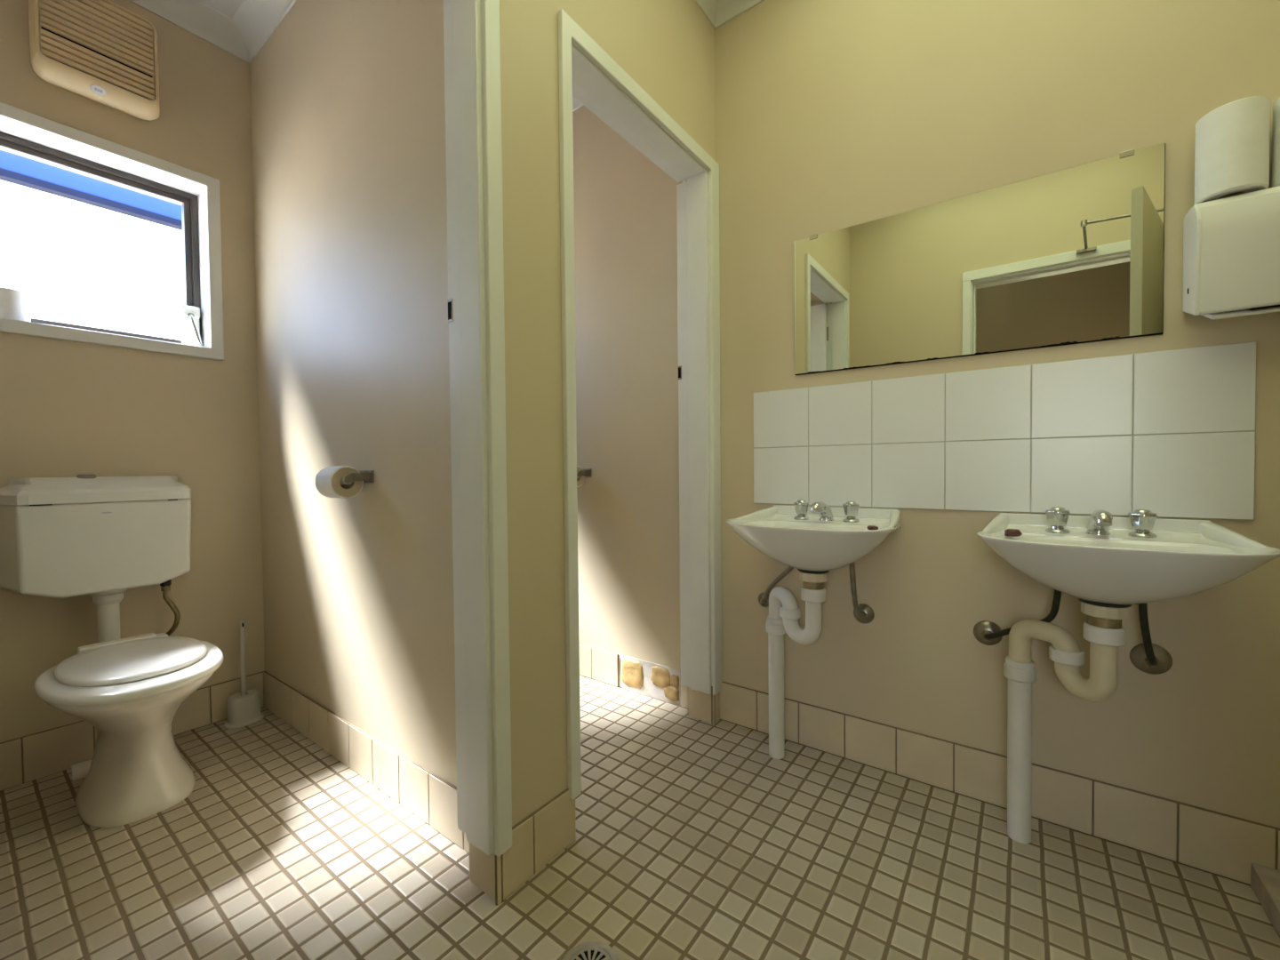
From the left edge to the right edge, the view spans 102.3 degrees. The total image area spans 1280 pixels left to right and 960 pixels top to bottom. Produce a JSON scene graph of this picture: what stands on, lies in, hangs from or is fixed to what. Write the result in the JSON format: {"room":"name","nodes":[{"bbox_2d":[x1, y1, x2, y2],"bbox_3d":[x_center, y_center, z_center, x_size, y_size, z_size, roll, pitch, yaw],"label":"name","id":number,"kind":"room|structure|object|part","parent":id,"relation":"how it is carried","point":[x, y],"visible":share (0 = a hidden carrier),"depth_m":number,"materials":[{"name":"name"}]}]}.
{"room":"public restroom","nodes":[
{"label":"public restroom","id":0,"kind":"room"},
{"bbox_2d":[0,0,264,742],"bbox_3d":[-1.627,-0.396,2.149,0.190,2.750,2.070,0,2,37],"label":"wall","id":1,"kind":"structure","parent":0,"point":[68,408],"depth_m":1.86,"materials":[{"name":"beige paint"}]},
{"bbox_2d":[28,0,159,120],"bbox_3d":[-1.781,-1.416,1.694,0.096,0.334,0.294,0,2,37],"label":"exhaust fan","id":2,"kind":"object","parent":1,"relation":"attached to","point":[102,52],"visible":1,"depth_m":1.67,"materials":[{"name":"beige plastic"}]},
{"bbox_2d":[0,474,191,642],"bbox_3d":[-1.742,0.283,1.692,0.188,0.604,0.465,0,2,37],"label":"cistern","id":3,"kind":"object","parent":1,"relation":"attached to","point":[100,538],"visible":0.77,"depth_m":1.61,"materials":[{"name":"white plastic"}]},
{"bbox_3d":[-1.744,0.211,1.691,0.175,0.286,0.459,0,2,37],"label":"tank","id":4,"kind":"part","parent":3,"relation":"part of","materials":[{"name":"white plastic"}]},
{"bbox_3d":[-1.742,0.029,1.685,0.182,0.079,0.465,0,2,37],"label":"lid","id":5,"kind":"part","parent":3,"relation":"part of","materials":[{"name":"white ceramic"}]},
{"bbox_2d":[0,102,223,360],"bbox_3d":[-1.899,-0.800,1.747,0.179,0.690,0.729,0,2,37],"label":"window","id":6,"kind":"structure","parent":1,"relation":"in","point":[23,133],"depth_m":1.87,"materials":[{"name":"white paint"}]},
{"bbox_2d":[0,286,30,321],"bbox_3d":[-1.976,-0.541,1.605,0.100,0.098,0.100,0,2,37],"label":"toilet roll","id":7,"kind":"object","parent":6,"relation":"on","point":[14,304],"visible":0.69,"depth_m":1.59,"materials":[{"name":"paper"}]},
{"bbox_3d":[-1.945,-0.799,1.781,0.038,0.584,0.621,0,2,37],"label":"sash","id":8,"kind":"part","parent":6,"relation":"part of","materials":[{"name":"clear glass"}]},
{"bbox_3d":[-1.707,-0.573,1.971,0.056,0.128,0.032,0,1,4],"label":"winder lever","id":9,"kind":"part","parent":6,"relation":"part of","materials":[{"name":"silver metal"}]},
{"bbox_2d":[0,671,263,791],"bbox_3d":[-1.810,0.867,1.746,0.008,0.146,0.908,0,2,37],"label":"baseboard","id":10,"kind":"structure","parent":1,"relation":"attached to","point":[30,757],"depth_m":1.68,"materials":[{"name":"beige tile"}]},
{"bbox_2d":[128,0,249,63],"bbox_3d":[-1.804,-1.699,1.674,0.080,0.082,0.915,0,2,37],"label":"trim","id":11,"kind":"structure","parent":1,"relation":"attached to","point":[196,17],"depth_m":1.92,"materials":[{"name":"paint"}]},
{"bbox_2d":[200,0,242,17],"bbox_3d":[-0.659,-1.769,0.640,3.530,0.080,3.420,0,2,37],"label":"ceiling","id":12,"kind":"structure","parent":0,"point":[228,8],"depth_m":1.90,"materials":[{"name":"paint"}]},
{"bbox_2d":[249,0,469,853],"bbox_3d":[-0.937,-0.408,1.692,1.464,2.680,0.103,0,2,37],"label":"wall","id":13,"kind":"structure","parent":0,"point":[348,150],"depth_m":1.58,"materials":[{"name":"beige paint"}]},
{"bbox_2d":[231,0,296,63],"bbox_3d":[-1.000,-1.705,1.597,1.464,0.082,0.080,0,2,37],"label":"trim","id":14,"kind":"structure","parent":13,"relation":"attached to","point":[255,20],"depth_m":1.93,"materials":[{"name":"paint"}]},
{"bbox_2d":[339,470,374,484],"bbox_3d":[-0.878,-0.008,1.555,0.140,0.042,0.082,0,2,37],"label":"toilet roll holder","id":15,"kind":"object","parent":13,"relation":"attached to","point":[365,476],"visible":0.54,"depth_m":1.52,"materials":[{"name":"metal"}]},
{"bbox_2d":[315,465,363,498],"bbox_3d":[-0.894,0.007,1.534,0.100,0.095,0.095,0,2,37],"label":"toilet roll","id":16,"kind":"object","parent":15,"relation":"on","point":[327,481],"visible":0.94,"depth_m":1.50,"materials":[{"name":"paper"}]},
{"bbox_3d":[-0.831,-0.005,1.518,0.004,0.030,0.076,0,2,37],"label":"arm","id":17,"kind":"part","parent":15,"relation":"part of","materials":[{"name":"metal"}]},
{"bbox_3d":[-0.855,-0.010,1.586,0.140,0.038,0.005,0,2,37],"label":"wall plate","id":18,"kind":"part","parent":15,"relation":"part of","materials":[{"name":"metal"}]},
{"bbox_2d":[470,0,715,900],"bbox_3d":[-0.320,-0.404,1.211,0.100,2.680,1.920,0,2,37],"label":"wall","id":19,"kind":"structure","parent":0,"point":[667,47],"depth_m":1.24,"materials":[{"name":"beige paint"}]},
{"bbox_2d":[443,0,511,856],"bbox_3d":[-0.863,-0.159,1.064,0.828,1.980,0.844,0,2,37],"label":"door frame","id":20,"kind":"structure","parent":19,"relation":"in","point":[471,28],"depth_m":1.12,"materials":[{"name":"white paint"}]},
{"bbox_3d":[-0.434,-0.388,1.182,0.017,0.052,0.002,0,2,37],"label":"strike plate","id":21,"kind":"part","parent":20,"relation":"part of","materials":[{"name":"metal"}]},
{"bbox_3d":[-0.543,-0.157,0.814,0.016,1.980,0.814,0,2,37],"label":"architrave","id":22,"kind":"part","parent":20,"relation":"part of","materials":[{"name":"white paint"}]},
{"bbox_2d":[468,841,503,903],"bbox_3d":[-0.353,0.865,1.176,0.117,0.146,0.008,0,2,37],"label":"baseboard","id":23,"kind":"structure","parent":19,"relation":"attached to","point":[501,857],"depth_m":1.14,"materials":[{"name":"beige tile"}]},
{"bbox_2d":[494,787,575,905],"bbox_3d":[-0.243,0.862,1.235,0.008,0.146,0.251,0,2,37],"label":"baseboard","id":24,"kind":"structure","parent":19,"relation":"attached to","point":[537,839],"depth_m":1.22,"materials":[{"name":"beige tile"}]},
{"bbox_2d":[557,8,721,799],"bbox_3d":[-0.004,-0.180,1.655,0.150,1.980,0.842,0,2,37],"label":"door frame","id":25,"kind":"structure","parent":19,"relation":"in","point":[587,73],"depth_m":1.89,"materials":[{"name":"white paint"}]},
{"bbox_2d":[694,0,718,28],"bbox_3d":[-0.254,-1.702,1.138,0.080,0.082,1.900,0,2,37],"label":"trim","id":26,"kind":"structure","parent":19,"relation":"attached to","point":[708,8],"depth_m":1.87,"materials":[{"name":"paint"}]},
{"bbox_2d":[0,674,1279,959],"bbox_3d":[-0.653,0.991,0.670,3.530,0.080,3.350,0,2,37],"label":"floor","id":27,"kind":"structure","parent":0,"point":[692,842],"depth_m":1.23,"materials":[{"name":"tile"}]},
{"bbox_2d":[33,632,223,827],"bbox_3d":[-1.491,0.718,1.510,0.693,0.447,0.368,0,2,37],"label":"toilet","id":28,"kind":"object","parent":27,"relation":"on","point":[132,689],"visible":1,"depth_m":1.43,"materials":[{"name":"beige ceramic"}]},
{"bbox_3d":[-1.413,0.527,1.447,0.494,0.023,0.368,0,2,37],"label":"seat","id":29,"kind":"part","parent":28,"relation":"part of","materials":[{"name":"plastic"}]},
{"bbox_3d":[-1.436,0.505,1.466,0.410,0.020,0.304,0,2,37],"label":"lid","id":30,"kind":"part","parent":28,"relation":"part of","materials":[{"name":"plastic"}]},
{"bbox_2d":[224,689,263,728],"bbox_3d":[-1.530,0.880,1.992,0.102,0.104,0.122,0,2,37],"label":"brush holder","id":31,"kind":"object","parent":27,"relation":"on","point":[244,710],"visible":0.98,"depth_m":1.96,"materials":[{"name":"grey plastic"}]},
{"bbox_2d":[240,618,247,695],"bbox_3d":[-1.531,0.686,1.989,0.020,0.299,0.022,0,2,37],"label":"toilet brush","id":32,"kind":"object","parent":31,"relation":"on","point":[243,623],"visible":0.98,"depth_m":1.98,"materials":[{"name":"grey plastic"}]},
{"bbox_2d":[562,940,619,959],"bbox_3d":[-0.096,0.943,0.990,0.116,0.013,0.116,0,2,37],"label":"floor drain","id":33,"kind":"object","parent":27,"relation":"in","point":[588,950],"visible":1,"depth_m":1.02,"materials":[{"name":"silver metal"}]},
{"bbox_2d":[574,950,606,959],"bbox_3d":[-0.096,0.940,0.990,0.085,0.005,0.085,0,1,33],"label":"drain grate","id":34,"kind":"object","parent":33,"relation":"on","point":[579,955],"depth_m":1.02,"materials":[{"name":"silver metal"}]},
{"bbox_2d":[765,571,827,759],"bbox_3d":[0.486,0.596,1.631,0.085,0.648,0.249,-1,1,-27],"label":"trap","id":35,"kind":"object","parent":27,"relation":"on","point":[784,612],"visible":1,"depth_m":1.68,"materials":[{"name":"plastic"}]},
{"bbox_2d":[1003,601,1128,843],"bbox_3d":[1.012,0.599,1.243,0.086,0.648,0.248,-1,1,-27],"label":"trap","id":36,"kind":"object","parent":27,"relation":"on","point":[1103,628],"visible":1,"depth_m":1.29,"materials":[{"name":"plastic"}]},
{"bbox_2d":[1250,863,1279,937],"bbox_3d":[1.289,0.900,0.860,0.215,0.056,0.611,0,2,37],"label":"plinth","id":37,"kind":"object","parent":27,"relation":"on","point":[1265,881],"visible":1,"depth_m":1.11,"materials":[{"name":"beige wood"}]},
{"bbox_2d":[572,0,1279,828],"bbox_3d":[0.336,-0.412,1.995,3.530,2.750,0.120,0,2,37],"label":"wall","id":38,"kind":"structure","parent":0,"point":[831,116],"depth_m":1.56,"materials":[{"name":"beige paint"}]},
{"bbox_2d":[572,96,583,111],"bbox_3d":[-0.413,-1.727,2.388,1.464,0.082,0.080,0,2,37],"label":"trim","id":39,"kind":"structure","parent":38,"relation":"attached to","point":[576,104],"depth_m":2.34,"materials":[{"name":"paint"}]},
{"bbox_2d":[576,468,591,478],"bbox_3d":[-0.301,-0.030,2.354,0.140,0.042,0.082,0,2,37],"label":"toilet roll holder","id":40,"kind":"object","parent":38,"relation":"attached to","point":[587,472],"visible":0.42,"depth_m":2.33,"materials":[{"name":"metal"}]},
{"bbox_2d":[576,465,584,487],"bbox_3d":[-0.317,-0.016,2.332,0.100,0.095,0.095,0,2,37],"label":"toilet roll","id":41,"kind":"object","parent":40,"relation":"on","point":[580,481],"visible":0.22,"depth_m":2.32,"materials":[{"name":"paper"}]},
{"bbox_3d":[-0.254,-0.028,2.316,0.004,0.030,0.076,0,2,37],"label":"arm","id":42,"kind":"part","parent":40,"relation":"part of","materials":[{"name":"metal"}]},
{"bbox_3d":[-0.278,-0.033,2.384,0.140,0.038,0.005,0,2,37],"label":"wall plate","id":43,"kind":"part","parent":40,"relation":"part of","materials":[{"name":"metal"}]},
{"bbox_2d":[579,643,687,708],"bbox_3d":[-0.370,0.837,2.474,1.457,0.146,0.010,0,2,37],"label":"baseboard","id":44,"kind":"structure","parent":38,"relation":"attached to","point":[663,683],"depth_m":2.22,"materials":[{"name":"beige tile"}]},
{"bbox_2d":[688,686,719,725],"bbox_3d":[0.242,0.842,1.980,0.117,0.146,0.057,0,2,37],"label":"baseboard","id":45,"kind":"structure","parent":38,"relation":"attached to","point":[699,702],"depth_m":1.96,"materials":[{"name":"beige tile"}]},
{"bbox_2d":[714,0,764,29],"bbox_3d":[0.909,-1.720,1.409,1.626,0.082,0.080,0,2,37],"label":"trim","id":46,"kind":"structure","parent":38,"relation":"attached to","point":[727,10],"depth_m":1.87,"materials":[{"name":"paint"}]},
{"bbox_2d":[758,566,793,607],"bbox_3d":[0.472,0.337,1.775,0.054,0.245,0.212,-1,1,-25],"label":"supply pipe","id":47,"kind":"object","parent":38,"relation":"attached to","point":[763,597],"visible":0.76,"depth_m":1.78,"materials":[{"name":"metal"}]},
{"bbox_2d":[725,499,901,574],"bbox_3d":[0.515,0.170,1.540,0.471,0.206,0.424,0,2,37],"label":"basin","id":48,"kind":"object","parent":38,"relation":"attached to","point":[819,538],"visible":1,"depth_m":1.47,"materials":[{"name":"white ceramic"}]},
{"bbox_2d":[793,499,809,519],"bbox_3d":[0.529,0.097,1.688,0.049,0.064,0.049,0,2,37],"label":"tap","id":49,"kind":"object","parent":48,"relation":"on","point":[801,506],"depth_m":1.67,"materials":[{"name":"silver metal"}]},
{"bbox_3d":[0.566,0.099,1.609,0.046,0.068,0.152,0,2,37],"label":"spout","id":50,"kind":"part","parent":48,"relation":"part of","materials":[{"name":"silver metal"}]},
{"bbox_2d":[842,501,859,522],"bbox_3d":[0.653,0.098,1.596,0.049,0.064,0.049,0,2,37],"label":"tap","id":51,"kind":"object","parent":48,"relation":"on","point":[851,508],"depth_m":1.58,"materials":[{"name":"silver metal"}]},
{"bbox_2d":[867,525,878,530],"bbox_3d":[0.628,0.129,1.393,0.022,0.012,0.024,-1,1,-21],"label":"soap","id":52,"kind":"object","parent":48,"relation":"in","point":[869,527],"visible":0.91,"depth_m":1.39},
{"bbox_2d":[849,562,874,623],"bbox_3d":[0.692,0.338,1.621,0.064,0.251,0.090,0,2,37],"label":"supply pipe","id":53,"kind":"object","parent":38,"relation":"attached to","point":[864,613],"visible":0.94,"depth_m":1.62,"materials":[{"name":"metal"}]},
{"bbox_2d":[793,143,1165,375],"bbox_3d":[0.889,-0.583,1.498,0.900,0.462,0.012,0,2,37],"label":"wall mirror","id":54,"kind":"object","parent":38,"relation":"attached to","point":[1075,255],"visible":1,"depth_m":1.42,"materials":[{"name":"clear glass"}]},
{"bbox_2d":[720,680,1279,884],"bbox_3d":[0.955,0.845,1.493,1.627,0.146,0.008,0,2,37],"label":"baseboard","id":55,"kind":"structure","parent":38,"relation":"attached to","point":[1223,844],"depth_m":1.38,"materials":[{"name":"beige tile"}]},
{"bbox_2d":[753,341,1256,519],"bbox_3d":[0.894,-0.112,1.510,1.200,0.400,0.008,0,2,37],"label":"tile backsplash","id":56,"kind":"structure","parent":38,"relation":"attached to","point":[1165,433],"depth_m":1.39,"materials":[{"name":"tile"}]},
{"bbox_2d":[973,589,1061,645],"bbox_3d":[1.012,0.342,1.393,0.061,0.255,0.208,-2,2,-39],"label":"supply pipe","id":57,"kind":"object","parent":38,"relation":"attached to","point":[987,632],"visible":0.77,"depth_m":1.44,"materials":[{"name":"metal"}]},
{"bbox_2d":[976,506,1279,607],"bbox_3d":[1.039,0.173,1.152,0.471,0.206,0.424,0,2,37],"label":"basin","id":58,"kind":"object","parent":38,"relation":"attached to","point":[1100,558],"visible":1,"depth_m":1.08,"materials":[{"name":"white ceramic"}]},
{"bbox_2d":[1004,528,1022,536],"bbox_3d":[0.904,0.128,1.248,0.035,0.016,0.025,0,2,37],"label":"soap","id":59,"kind":"object","parent":58,"relation":"in","point":[1012,532],"visible":1,"depth_m":1.24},
{"bbox_2d":[1045,506,1070,533],"bbox_3d":[1.053,0.100,1.300,0.049,0.064,0.049,0,2,37],"label":"tap","id":60,"kind":"object","parent":58,"relation":"on","point":[1057,516],"depth_m":1.29,"materials":[{"name":"silver metal"}]},
{"bbox_3d":[1.090,0.102,1.221,0.046,0.068,0.152,0,2,37],"label":"spout","id":61,"kind":"part","parent":58,"relation":"part of","materials":[{"name":"silver metal"}]},
{"bbox_2d":[1128,509,1157,537],"bbox_3d":[1.177,0.101,1.208,0.049,0.064,0.049,0,2,37],"label":"tap","id":62,"kind":"object","parent":58,"relation":"on","point":[1142,521],"depth_m":1.20,"materials":[{"name":"silver metal"}]},
{"bbox_2d":[1129,603,1172,674],"bbox_3d":[1.225,0.346,1.227,0.076,0.262,0.090,0,2,37],"label":"supply pipe","id":63,"kind":"object","parent":38,"relation":"attached to","point":[1148,657],"visible":0.8,"depth_m":1.24,"materials":[{"name":"metal"}]},
{"bbox_2d":[1182,185,1279,319],"bbox_3d":[1.361,-0.483,1.077,0.299,0.266,0.130,0,2,37],"label":"dispenser","id":64,"kind":"object","parent":38,"relation":"attached to","point":[1231,244],"visible":1,"depth_m":1.09,"materials":[{"name":"plastic"}]},
{"bbox_2d":[1194,96,1270,204],"bbox_3d":[1.290,-0.709,1.126,0.107,0.184,0.107,0,2,37],"label":"paper towel roll","id":65,"kind":"object","parent":64,"relation":"on","point":[1232,148],"visible":0.8,"depth_m":1.09,"materials":[{"name":"white paper"}]},
{"bbox_2d":[1271,97,1279,187],"bbox_3d":[1.385,-0.709,1.060,0.107,0.184,0.107,0,2,37],"label":"paper towel roll","id":66,"kind":"object","parent":64,"relation":"on","point":[1276,131],"visible":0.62,"depth_m":1.08,"materials":[{"name":"white paper"}]},
{"label":"outside","id":67,"kind":"structure","parent":0,"visible":0},
{"bbox_3d":[-16.465,1.163,14.413,38.240,0.100,60.000,0,2,37],"label":"ground","id":68,"kind":"structure","parent":67,"visible":0},
{"bbox_2d":[0,150,182,230],"bbox_3d":[-5.004,-1.367,5.849,1.230,5.100,18.000,0,2,37],"label":"carport roof","id":69,"kind":"structure","parent":68,"relation":"on","point":[15,169],"depth_m":4.74,"materials":[{"name":"blue metal"}]}
]}

